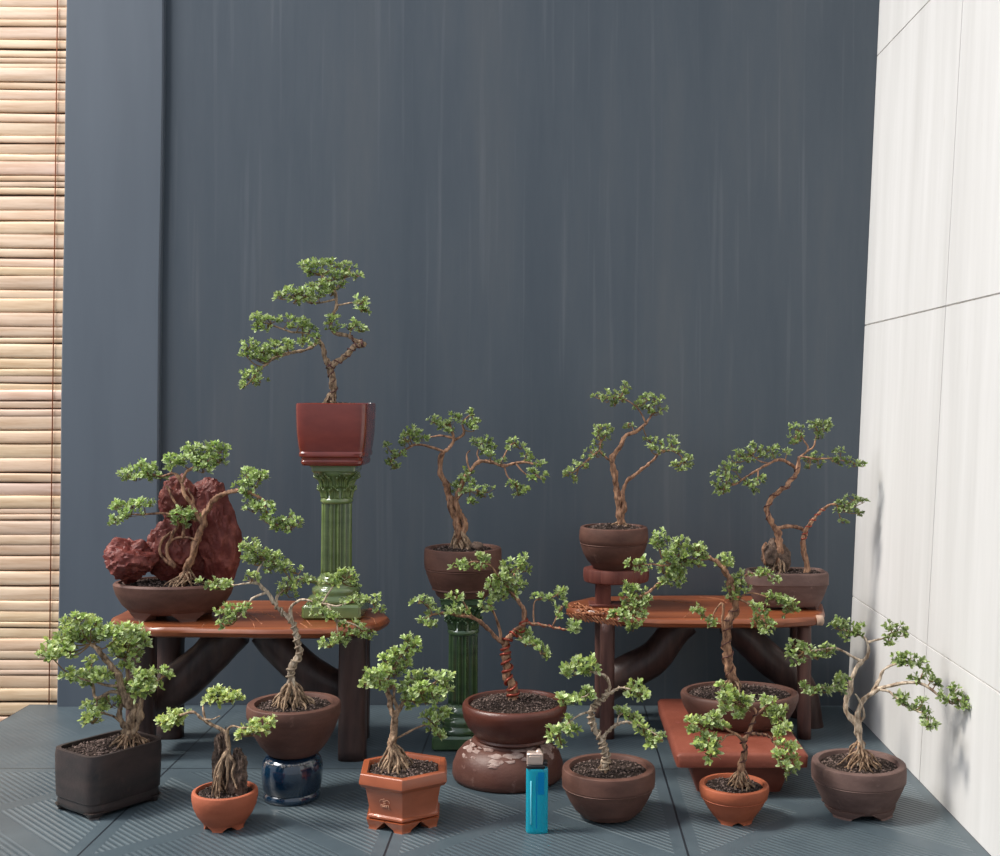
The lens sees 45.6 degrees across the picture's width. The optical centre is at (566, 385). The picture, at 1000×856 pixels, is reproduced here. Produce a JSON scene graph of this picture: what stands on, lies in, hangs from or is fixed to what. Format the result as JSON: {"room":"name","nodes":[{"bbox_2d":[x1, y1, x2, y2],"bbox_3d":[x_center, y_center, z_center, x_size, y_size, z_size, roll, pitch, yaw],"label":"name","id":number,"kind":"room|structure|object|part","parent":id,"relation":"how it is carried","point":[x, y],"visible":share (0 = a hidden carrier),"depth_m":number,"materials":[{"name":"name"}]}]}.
{"room":"bonsai display area","nodes":[
{"label":"bonsai display area","id":0,"kind":"room"},
{"bbox_2d":[0,704,990,855],"bbox_3d":[-0.176,0.505,0.942,1.202,0.090,1.600,0,-1,-1],"label":"floor","id":1,"kind":"structure","parent":0,"point":[675,820],"depth_m":1.27,"materials":[{"name":"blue tile"}]},
{"bbox_2d":[34,610,175,819],"bbox_3d":[-0.512,0.354,1.305,0.133,0.217,0.106,1,-1,-35],"label":"bonsai tree","id":2,"kind":"object","parent":1,"relation":"on","point":[98,775],"visible":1,"depth_m":1.30,"materials":[{"name":"green plant"}]},
{"bbox_3d":[-0.507,0.427,1.313,0.078,0.063,0.096,0,-1,35],"label":"pot","id":3,"kind":"part","parent":2,"relation":"part of","materials":[{"name":"black ceramic"}]},
{"bbox_2d":[154,683,277,832],"bbox_3d":[-0.367,0.389,1.248,0.131,0.148,0.068,0,-1,-1],"label":"bonsai tree","id":4,"kind":"object","parent":1,"relation":"on","point":[228,801],"visible":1,"depth_m":1.24,"materials":[{"name":"green plant"}]},
{"bbox_3d":[-0.359,0.442,1.247,0.068,0.034,0.068,0,-1,-1],"label":"pot","id":5,"kind":"part","parent":4,"relation":"part of","materials":[{"name":"orange ceramic"}]},
{"bbox_2d":[111,600,389,761],"bbox_3d":[-0.401,0.379,1.525,0.352,0.173,0.208,0,-1,-1],"label":"wooden bench","id":6,"kind":"object","parent":1,"relation":"on","point":[273,637],"visible":0.73,"depth_m":1.49,"materials":[{"name":"red wood"}]},
{"bbox_3d":[-0.531,0.384,1.481,0.035,0.161,0.033,0,-1,-1],"label":"leg","id":7,"kind":"part","parent":6,"relation":"part of","materials":[{"name":"brown wood"}]},
{"bbox_3d":[-0.527,0.385,1.575,0.036,0.161,0.031,0,-1,-1],"label":"leg","id":8,"kind":"part","parent":6,"relation":"part of","materials":[{"name":"brown wood"}]},
{"bbox_2d":[102,439,304,621],"bbox_3d":[-0.449,0.179,1.494,0.255,0.226,0.110,0,-1,-1],"label":"bonsai tree","id":9,"kind":"object","parent":6,"relation":"on","point":[199,534],"visible":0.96,"depth_m":1.47,"materials":[{"name":"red stone"}]},
{"bbox_3d":[-0.496,0.266,1.497,0.150,0.038,0.099,0,-1,-1],"label":"pot","id":10,"kind":"part","parent":9,"relation":"part of","materials":[{"name":"brown ceramic"}]},
{"bbox_2d":[302,466,368,619],"bbox_3d":[-0.295,0.197,1.520,0.074,0.193,0.074,0,-1,-1],"label":"pedestal column","id":11,"kind":"structure","parent":6,"relation":"on","point":[336,487],"depth_m":1.50,"materials":[{"name":"green ceramic"}]},
{"bbox_2d":[237,256,375,465],"bbox_3d":[-0.332,-0.033,1.521,0.170,0.267,0.095,0,-1,-1],"label":"bonsai tree","id":12,"kind":"object","parent":11,"relation":"on","point":[331,432],"visible":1,"depth_m":1.49,"materials":[{"name":"green plant"}]},
{"bbox_3d":[-0.295,0.061,1.521,0.090,0.078,0.090,0,-1,-1],"label":"pot","id":13,"kind":"part","parent":12,"relation":"part of","materials":[{"name":"red ceramic"}]},
{"bbox_3d":[-0.294,0.105,1.521,0.059,0.010,0.059,0,-1,-1],"label":"plate","id":14,"kind":"part","parent":11,"relation":"part of","materials":[{"name":"green ceramic"}]},
{"bbox_3d":[-0.295,0.257,1.519,0.070,0.036,0.070,0,-1,-1],"label":"moulding","id":15,"kind":"part","parent":11,"relation":"part of","materials":[{"name":"green ceramic"}]},
{"bbox_3d":[-0.268,0.385,1.484,0.035,0.161,0.033,0,-1,-1],"label":"leg","id":16,"kind":"part","parent":6,"relation":"part of","materials":[{"name":"brown wood"}]},
{"bbox_3d":[-0.279,0.386,1.578,0.034,0.161,0.031,0,-1,-1],"label":"leg","id":17,"kind":"part","parent":6,"relation":"part of","materials":[{"name":"brown wood"}]},
{"bbox_2d":[261,753,322,805],"bbox_3d":[-0.309,0.439,1.337,0.068,0.050,0.068,0,-1,-1],"label":"pot","id":18,"kind":"object","parent":1,"relation":"on","point":[295,782],"visible":0.85,"depth_m":1.31,"materials":[{"name":"blue ceramic"}]},
{"bbox_2d":[194,537,386,759],"bbox_3d":[-0.306,0.292,1.333,0.218,0.244,0.114,0,-1,-1],"label":"bonsai tree","id":19,"kind":"object","parent":18,"relation":"on","point":[307,720],"visible":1,"depth_m":1.31,"materials":[{"name":"green plant"}]},
{"bbox_3d":[-0.308,0.386,1.337,0.105,0.057,0.104,0,-1,-1],"label":"pot","id":20,"kind":"part","parent":19,"relation":"part of","materials":[{"name":"brown ceramic"}]},
{"bbox_2d":[357,631,455,833],"bbox_3d":[-0.173,0.362,1.266,0.105,0.203,0.096,1,-1,-30],"label":"bonsai tree","id":21,"kind":"object","parent":1,"relation":"on","point":[402,787],"visible":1,"depth_m":1.25,"materials":[{"name":"green plant"}]},
{"bbox_3d":[-0.174,0.429,1.265,0.095,0.049,0.105,0,-1,-1],"label":"pot","id":22,"kind":"part","parent":21,"relation":"part of","materials":[{"name":"ceramic"}]},
{"bbox_2d":[432,597,485,750],"bbox_3d":[-0.135,0.370,1.550,0.074,0.193,0.074,0,-1,-1],"label":"pedestal column","id":23,"kind":"structure","parent":1,"relation":"on","point":[463,632],"depth_m":1.53,"materials":[{"name":"green ceramic"}]},
{"bbox_3d":[-0.136,0.431,1.549,0.070,0.036,0.070,0,-1,-1],"label":"moulding","id":24,"kind":"part","parent":23,"relation":"part of","materials":[{"name":"green ceramic"}]},
{"bbox_3d":[-0.135,0.279,1.550,0.059,0.010,0.059,0,-1,-1],"label":"plate","id":25,"kind":"part","parent":23,"relation":"part of","materials":[{"name":"green ceramic"}]},
{"bbox_2d":[382,407,549,599],"bbox_3d":[-0.131,0.151,1.552,0.219,0.246,0.101,0,-1,-1],"label":"bonsai tree","id":26,"kind":"object","parent":23,"relation":"on","point":[442,580],"visible":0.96,"depth_m":1.53,"materials":[{"name":"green plant"}]},
{"bbox_3d":[-0.136,0.243,1.551,0.101,0.063,0.101,0,-1,-1],"label":"pot","id":27,"kind":"part","parent":26,"relation":"part of","materials":[{"name":"brown ceramic"}]},
{"bbox_2d":[452,736,562,793],"bbox_3d":[-0.070,0.442,1.414,0.133,0.047,0.132,0,-1,-1],"label":"plant stand","id":28,"kind":"object","parent":1,"relation":"on","point":[478,766],"visible":0.79,"depth_m":1.37,"materials":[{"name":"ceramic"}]},
{"bbox_2d":[408,551,581,747],"bbox_3d":[-0.084,0.307,1.416,0.204,0.223,0.124,0,-1,-1],"label":"bonsai tree","id":29,"kind":"object","parent":28,"relation":"on","point":[511,717],"visible":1,"depth_m":1.40,"materials":[{"name":"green plant"}]},
{"bbox_3d":[-0.062,0.398,1.415,0.125,0.042,0.124,0,-1,-1],"label":"pot","id":30,"kind":"part","parent":29,"relation":"part of","materials":[{"name":"brown ceramic"}]},
{"bbox_2d":[526,748,547,833],"bbox_3d":[-0.031,0.421,1.233,0.023,0.086,0.013,0,-1,-1],"label":"lighter","id":31,"kind":"object","parent":1,"relation":"on","point":[536,769],"visible":1,"depth_m":1.23,"materials":[{"name":"teal plastic"}]},
{"bbox_2d":[527,751,542,764],"bbox_3d":[-0.033,0.387,1.233,0.017,0.012,0.012,0,-1,-1],"label":"hood","id":32,"kind":"object","parent":31,"relation":"attached to","point":[533,757],"depth_m":1.23,"materials":[{"name":"silver metal"}]},
{"bbox_2d":[544,652,666,822],"bbox_3d":[0.041,0.374,1.282,0.133,0.176,0.101,0,-1,-1],"label":"bonsai tree","id":33,"kind":"object","parent":1,"relation":"on","point":[604,786],"visible":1,"depth_m":1.26,"materials":[{"name":"green plant"}]},
{"bbox_3d":[0.045,0.436,1.281,0.101,0.051,0.101,0,-1,-1],"label":"pot","id":34,"kind":"part","parent":33,"relation":"part of","materials":[{"name":"brown ceramic"}]},
{"bbox_2d":[566,595,824,739],"bbox_3d":[0.179,0.398,1.638,0.367,0.192,0.208,0,-1,-1],"label":"wooden bench","id":35,"kind":"object","parent":1,"relation":"on","point":[675,623],"visible":0.73,"depth_m":1.61,"materials":[{"name":"red wood"}]},
{"bbox_3d":[0.050,0.393,1.686,0.022,0.153,0.025,0,-1,-1],"label":"leg","id":36,"kind":"part","parent":35,"relation":"part of","materials":[{"name":"brown wood"}]},
{"bbox_3d":[0.054,0.392,1.581,0.020,0.153,0.026,0,-1,-1],"label":"leg","id":37,"kind":"part","parent":35,"relation":"part of","materials":[{"name":"brown wood"}]},
{"bbox_2d":[583,565,648,607],"bbox_3d":[0.068,0.278,1.643,0.091,0.052,0.074,0,-1,-1],"label":"plant stand","id":38,"kind":"object","parent":35,"relation":"on","point":[603,580],"visible":0.76,"depth_m":1.62,"materials":[{"name":"brown wood"}]},
{"bbox_3d":[0.050,0.287,1.643,0.021,0.034,0.022,0,-1,-1],"label":"post","id":39,"kind":"part","parent":38,"relation":"part of","materials":[{"name":"brown wood"}]},
{"bbox_2d":[562,380,693,570],"bbox_3d":[0.085,0.122,1.645,0.183,0.260,0.096,0,-1,-1],"label":"bonsai tree","id":40,"kind":"object","parent":38,"relation":"on","point":[606,546],"visible":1,"depth_m":1.63,"materials":[{"name":"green plant"}]},
{"bbox_3d":[0.065,0.224,1.643,0.096,0.058,0.096,0,-1,-1],"label":"pot","id":41,"kind":"part","parent":40,"relation":"part of","materials":[{"name":"brown ceramic"}]},
{"bbox_2d":[710,417,870,609],"bbox_3d":[0.304,0.174,1.633,0.223,0.262,0.074,0,-1,-1],"label":"bonsai tree","id":42,"kind":"object","parent":35,"relation":"on","point":[808,585],"visible":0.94,"depth_m":1.62,"materials":[{"name":"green plant"}]},
{"bbox_3d":[0.303,0.278,1.635,0.110,0.047,0.068,0,-1,-1],"label":"pot","id":43,"kind":"part","parent":42,"relation":"part of","materials":[{"name":"ceramic"}]},
{"bbox_3d":[0.328,0.394,1.689,0.020,0.153,0.025,0,-1,-1],"label":"leg","id":44,"kind":"part","parent":35,"relation":"part of","materials":[{"name":"brown wood"}]},
{"bbox_3d":[0.317,0.393,1.584,0.017,0.153,0.024,0,-1,-1],"label":"leg","id":45,"kind":"part","parent":35,"relation":"part of","materials":[{"name":"brown wood"}]},
{"bbox_2d":[658,699,807,791],"bbox_3d":[0.197,0.441,1.460,0.150,0.052,0.248,0,-1,-1],"label":"plant stand","id":46,"kind":"object","parent":1,"relation":"on","point":[760,763],"visible":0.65,"depth_m":1.36,"materials":[{"name":"brown wood"}]},
{"bbox_2d":[606,526,800,732],"bbox_3d":[0.166,0.292,1.450,0.240,0.246,0.120,0,-1,-1],"label":"bonsai tree","id":47,"kind":"object","parent":46,"relation":"on","point":[699,698],"visible":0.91,"depth_m":1.43,"materials":[{"name":"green plant"}]},
{"bbox_3d":[0.212,0.395,1.453,0.145,0.041,0.113,0,-1,-1],"label":"pot","id":48,"kind":"part","parent":47,"relation":"part of","materials":[{"name":"brown ceramic"}]},
{"bbox_2d":[683,679,802,825],"bbox_3d":[0.186,0.390,1.270,0.126,0.150,0.081,0,-1,-1],"label":"bonsai tree","id":49,"kind":"object","parent":1,"relation":"on","point":[737,797],"visible":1,"depth_m":1.26,"materials":[{"name":"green plant"}]},
{"bbox_3d":[0.179,0.444,1.272,0.075,0.035,0.075,0,-1,-1],"label":"pot","id":50,"kind":"part","parent":49,"relation":"part of","materials":[{"name":"ceramic"}]},
{"bbox_2d":[784,614,970,820],"bbox_3d":[0.339,0.360,1.298,0.204,0.213,0.106,0,-1,7],"label":"bonsai tree","id":51,"kind":"object","parent":1,"relation":"on","point":[852,783],"visible":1,"depth_m":1.28,"materials":[{"name":"green plant"}]},
{"bbox_3d":[0.320,0.436,1.302,0.102,0.048,0.102,0,-1,-1],"label":"pot","id":52,"kind":"part","parent":51,"relation":"part of","materials":[{"name":"ceramic"}]},
{"bbox_2d":[160,0,879,705],"bbox_3d":[-0.060,-0.270,1.812,1.086,1.520,0.120,0,-1,-1],"label":"wall","id":53,"kind":"structure","parent":0,"point":[542,207],"depth_m":1.75,"materials":[{"name":"grey paint"}]},
{"bbox_2d":[0,0,66,720],"bbox_3d":[-1.153,-0.040,1.767,0.865,1.710,0.010,0,-1,-1],"label":"bamboo blind","id":54,"kind":"object","parent":53,"relation":"attached to","point":[32,32],"visible":0.63,"depth_m":1.77,"materials":[{"name":"brown wood"}]},
{"bbox_3d":[-0.765,-0.028,1.767,0.007,1.670,0.002,0,-1,-1],"label":"cord","id":55,"kind":"part","parent":54,"relation":"part of","materials":[{"name":"beige fabric"}]},
{"bbox_2d":[57,0,165,706],"bbox_3d":[-0.666,-0.133,1.798,0.150,1.800,0.132,0,-1,-1],"label":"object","id":56,"kind":"structure","parent":53,"relation":"attached to","point":[115,79],"depth_m":1.73,"materials":[{"name":"grey paint"}]},
{"bbox_2d":[848,0,999,855],"bbox_3d":[0.485,-0.274,1.246,0.127,1.520,1.264,0,-1,-1],"label":"wall","id":57,"kind":"structure","parent":0,"point":[927,552],"depth_m":1.41,"materials":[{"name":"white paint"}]}
]}

